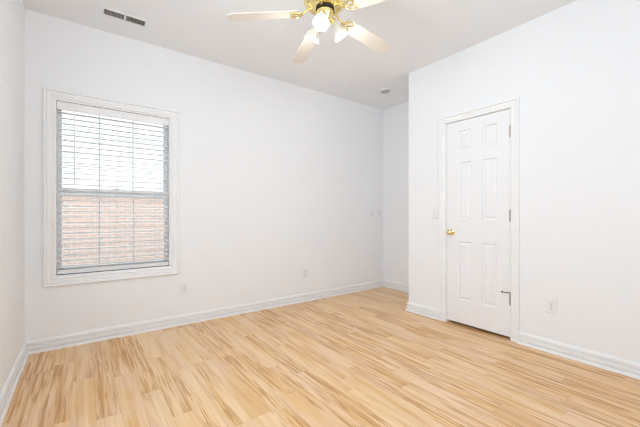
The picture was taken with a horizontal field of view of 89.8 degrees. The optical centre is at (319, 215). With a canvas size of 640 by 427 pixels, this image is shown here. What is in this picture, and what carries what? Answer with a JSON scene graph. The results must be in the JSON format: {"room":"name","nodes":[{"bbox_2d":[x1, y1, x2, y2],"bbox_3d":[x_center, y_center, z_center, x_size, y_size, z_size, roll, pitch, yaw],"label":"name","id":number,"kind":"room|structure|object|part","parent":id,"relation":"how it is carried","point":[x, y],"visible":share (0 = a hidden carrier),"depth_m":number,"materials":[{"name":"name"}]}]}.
{"room":"empty bedroom","nodes":[
{"label":"empty bedroom","id":0,"kind":"room"},
{"bbox_2d":[0,0,24,392],"bbox_3d":[-1.222,-0.268,0.892,0.160,2.740,4.306,0,0,-36],"label":"wall","id":1,"kind":"structure","parent":0,"point":[12,12],"depth_m":2.11,"materials":[{"name":"paint"}]},
{"bbox_2d":[0,342,28,426],"bbox_3d":[-1.146,1.051,0.948,0.028,0.102,3.986,0,0,-36],"label":"baseboard","id":2,"kind":"structure","parent":1,"relation":"attached to","point":[8,390],"depth_m":2.01,"materials":[{"name":"paint"}]},
{"bbox_2d":[25,9,382,340],"bbox_3d":[-0.724,-0.268,3.834,4.131,2.740,0.160,0,0,-36],"label":"wall","id":3,"kind":"structure","parent":0,"point":[278,180],"depth_m":3.48,"materials":[{"name":"paint"}]},
{"bbox_2d":[43,87,178,287],"bbox_3d":[-1.875,-0.227,2.970,1.028,1.622,0.186,0,0,-36],"label":"window","id":4,"kind":"structure","parent":3,"relation":"in","point":[51,96],"depth_m":2.82,"materials":[{"name":"paint"}]},
{"bbox_3d":[-1.914,-0.576,3.022,0.864,0.760,0.028,0,0,-36],"label":"sash","id":5,"kind":"part","parent":4,"relation":"part of","materials":[{"name":"plastic"}]},
{"bbox_3d":[-1.895,0.133,2.996,0.864,0.738,0.028,0,0,-36],"label":"sash","id":6,"kind":"part","parent":4,"relation":"part of","materials":[{"name":"plastic"}]},
{"bbox_2d":[57,101,168,273],"bbox_3d":[-1.855,-0.230,2.942,0.858,1.448,0.071,0,0,-36],"label":"window blind","id":7,"kind":"object","parent":4,"relation":"attached to","point":[61,105],"visible":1,"depth_m":2.91,"materials":[{"name":"plastic"}]},
{"bbox_3d":[-1.859,0.478,2.948,0.856,0.032,0.050,0,0,-36],"label":"rail","id":8,"kind":"part","parent":7,"relation":"part of","materials":[{"name":"white plastic"}]},
{"bbox_3d":[-1.860,-0.223,2.947,0.002,1.374,0.057,0,0,-36],"label":"ladder cord","id":9,"kind":"part","parent":7,"relation":"part of","materials":[{"name":"white fabric"}]},
{"bbox_2d":[180,282,187,294],"bbox_3d":[-1.373,0.740,3.251,0.072,0.116,0.008,0,0,-36],"label":"wall outlet","id":10,"kind":"object","parent":3,"relation":"attached to","point":[183,286],"visible":1,"depth_m":3.25,"materials":[{"name":"plastic"}]},
{"bbox_2d":[25,280,383,354],"bbox_3d":[-0.668,1.051,3.758,4.131,0.102,0.028,0,0,-36],"label":"baseboard","id":11,"kind":"structure","parent":3,"relation":"attached to","point":[90,336],"depth_m":3.20,"materials":[{"name":"paint"}]},
{"bbox_2d":[303,268,307,277],"bbox_3d":[-0.183,0.742,4.127,0.072,0.116,0.008,0,0,-36],"label":"wall outlet","id":12,"kind":"object","parent":3,"relation":"attached to","point":[305,271],"visible":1,"depth_m":4.12,"materials":[{"name":"plastic"}]},
{"bbox_2d":[22,0,576,109],"bbox_3d":[0.505,-1.698,2.164,4.451,0.120,4.306,0,0,-36],"label":"ceiling","id":13,"kind":"structure","parent":0,"point":[420,33],"depth_m":2.85,"materials":[{"name":"paint"}]},
{"bbox_2d":[100,5,148,27],"bbox_3d":[-1.611,-1.633,2.653,0.336,0.010,0.126,0,0,-36],"label":"ceiling vent","id":14,"kind":"object","parent":13,"relation":"in","point":[113,13],"visible":1,"depth_m":2.64,"materials":[{"name":"metal"}]},
{"bbox_2d":[227,0,391,62],"bbox_3d":[0.066,-1.391,2.106,1.152,0.495,1.197,0,0,-36],"label":"ceiling fan","id":15,"kind":"object","parent":13,"relation":"hanging from","point":[324,11],"visible":1,"depth_m":2.08,"materials":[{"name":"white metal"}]},
{"bbox_3d":[-0.362,-1.281,2.063,0.458,0.059,0.115,0,0,-3],"label":"blade","id":16,"kind":"part","parent":15,"relation":"part of","materials":[{"name":"white wood"}]},
{"bbox_3d":[-0.102,-1.281,2.446,0.115,0.059,0.458,0,0,-21],"label":"blade","id":17,"kind":"part","parent":15,"relation":"part of","materials":[{"name":"white wood"}]},
{"bbox_3d":[-0.054,-1.206,2.143,0.100,0.126,0.112,0,0,-15],"label":"lamp shade","id":18,"kind":"part","parent":15,"relation":"part of","materials":[{"name":"white glass"}]},
{"bbox_3d":[0.012,-1.206,1.967,0.106,0.126,0.107,0,0,-36],"label":"lamp shade","id":19,"kind":"part","parent":15,"relation":"part of","materials":[{"name":"white glass"}]},
{"bbox_3d":[0.014,-1.221,1.987,0.061,0.080,0.059,0,0,-36],"label":"bulb","id":20,"kind":"part","parent":15,"relation":"part of","materials":[{"name":"white glass"}]},
{"bbox_3d":[0.134,-1.206,2.115,0.112,0.126,0.100,0,0,15],"label":"lamp shade","id":21,"kind":"part","parent":15,"relation":"part of","materials":[{"name":"white glass"}]},
{"bbox_3d":[0.357,-1.281,1.853,0.458,0.059,0.115,0,0,33],"label":"blade","id":22,"kind":"part","parent":15,"relation":"part of","materials":[{"name":"white wood"}]},
{"bbox_3d":[0.338,-1.281,2.321,0.460,0.059,0.118,0,0,-36],"label":"blade","id":23,"kind":"part","parent":15,"relation":"part of","materials":[{"name":"white wood"}]},
{"bbox_2d":[379,88,390,93],"bbox_3d":[0.854,-1.625,4.212,0.160,0.025,0.160,0,0,-36],"label":"smoke detector","id":24,"kind":"object","parent":13,"relation":"attached to","point":[383,90],"visible":1,"depth_m":4.18,"materials":[{"name":"plastic"}]},
{"bbox_2d":[1,287,639,426],"bbox_3d":[0.505,1.162,2.164,4.451,0.120,4.306,0,0,-36],"label":"floor","id":25,"kind":"structure","parent":0,"point":[355,359],"depth_m":2.15,"materials":[{"name":"laminate"}]},
{"bbox_2d":[383,101,408,284],"bbox_3d":[2.233,-0.268,3.437,0.160,2.740,4.306,0,0,-36],"label":"wall","id":26,"kind":"structure","parent":0,"point":[395,118],"depth_m":4.80,"materials":[{"name":"paint"}]},
{"bbox_2d":[383,280,408,292],"bbox_3d":[1.288,1.051,4.562,0.028,0.102,1.053,0,0,-36],"label":"baseboard","id":27,"kind":"structure","parent":26,"relation":"attached to","point":[389,284],"depth_m":4.77,"materials":[{"name":"paint"}]},
{"bbox_2d":[409,0,639,362],"bbox_3d":[1.941,-0.268,2.568,0.115,2.740,2.933,0,0,-36],"label":"wall","id":28,"kind":"structure","parent":0,"point":[573,68],"depth_m":2.50,"materials":[{"name":"paint"}]},
{"bbox_2d":[432,207,437,217],"bbox_3d":[1.223,-0.025,3.430,0.018,0.116,0.072,0,0,-36],"label":"light switch","id":29,"kind":"object","parent":28,"relation":"attached to","point":[434,210],"visible":1,"depth_m":3.42,"materials":[{"name":"plastic"}]},
{"bbox_2d":[439,97,519,343],"bbox_3d":[1.516,0.042,3.095,0.175,2.120,0.770,0,0,-36],"label":"door","id":30,"kind":"structure","parent":28,"relation":"in","point":[479,148],"depth_m":3.04,"materials":[{"name":"paint"}]},
{"bbox_3d":[1.323,0.171,3.265,0.067,0.062,0.062,0,0,-36],"label":"knob","id":31,"kind":"part","parent":30,"relation":"part of","materials":[{"name":"gold metal"}]},
{"bbox_2d":[546,298,556,313],"bbox_3d":[1.857,0.730,2.578,0.008,0.116,0.072,0,0,-36],"label":"wall outlet","id":32,"kind":"object","parent":28,"relation":"attached to","point":[551,304],"visible":1,"depth_m":2.57,"materials":[{"name":"plastic"}]},
{"bbox_2d":[518,331,639,379],"bbox_3d":[2.231,1.051,2.053,0.028,0.102,1.760,0,0,-36],"label":"baseboard","id":33,"kind":"structure","parent":28,"relation":"attached to","point":[618,365],"depth_m":2.40,"materials":[{"name":"paint"}]},
{"bbox_3d":[1.399,-0.268,3.918,0.613,2.740,0.115,0,0,-36],"label":"wall","id":34,"kind":"structure","parent":0,"visible":0},
{"bbox_2d":[405,302,438,319],"bbox_3d":[1.408,1.051,3.761,0.728,0.102,0.435,0,0,-36],"label":"baseboard","id":35,"kind":"structure","parent":34,"relation":"attached to","point":[422,310],"depth_m":3.54,"materials":[{"name":"paint"}]},
{"label":"outside","id":36,"kind":"structure","parent":0,"visible":0},
{"bbox_3d":[-9.976,1.352,13.546,28.000,0.200,26.354,0,0,-36],"label":"ground","id":37,"kind":"structure","parent":36,"visible":0},
{"bbox_2d":[62,110,163,267],"bbox_3d":[-5.411,-1.188,7.348,18.100,4.880,0.350,0,0,-36],"label":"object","id":38,"kind":"structure","parent":37,"relation":"on","point":[111,178],"depth_m":7.55,"materials":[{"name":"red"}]}
]}

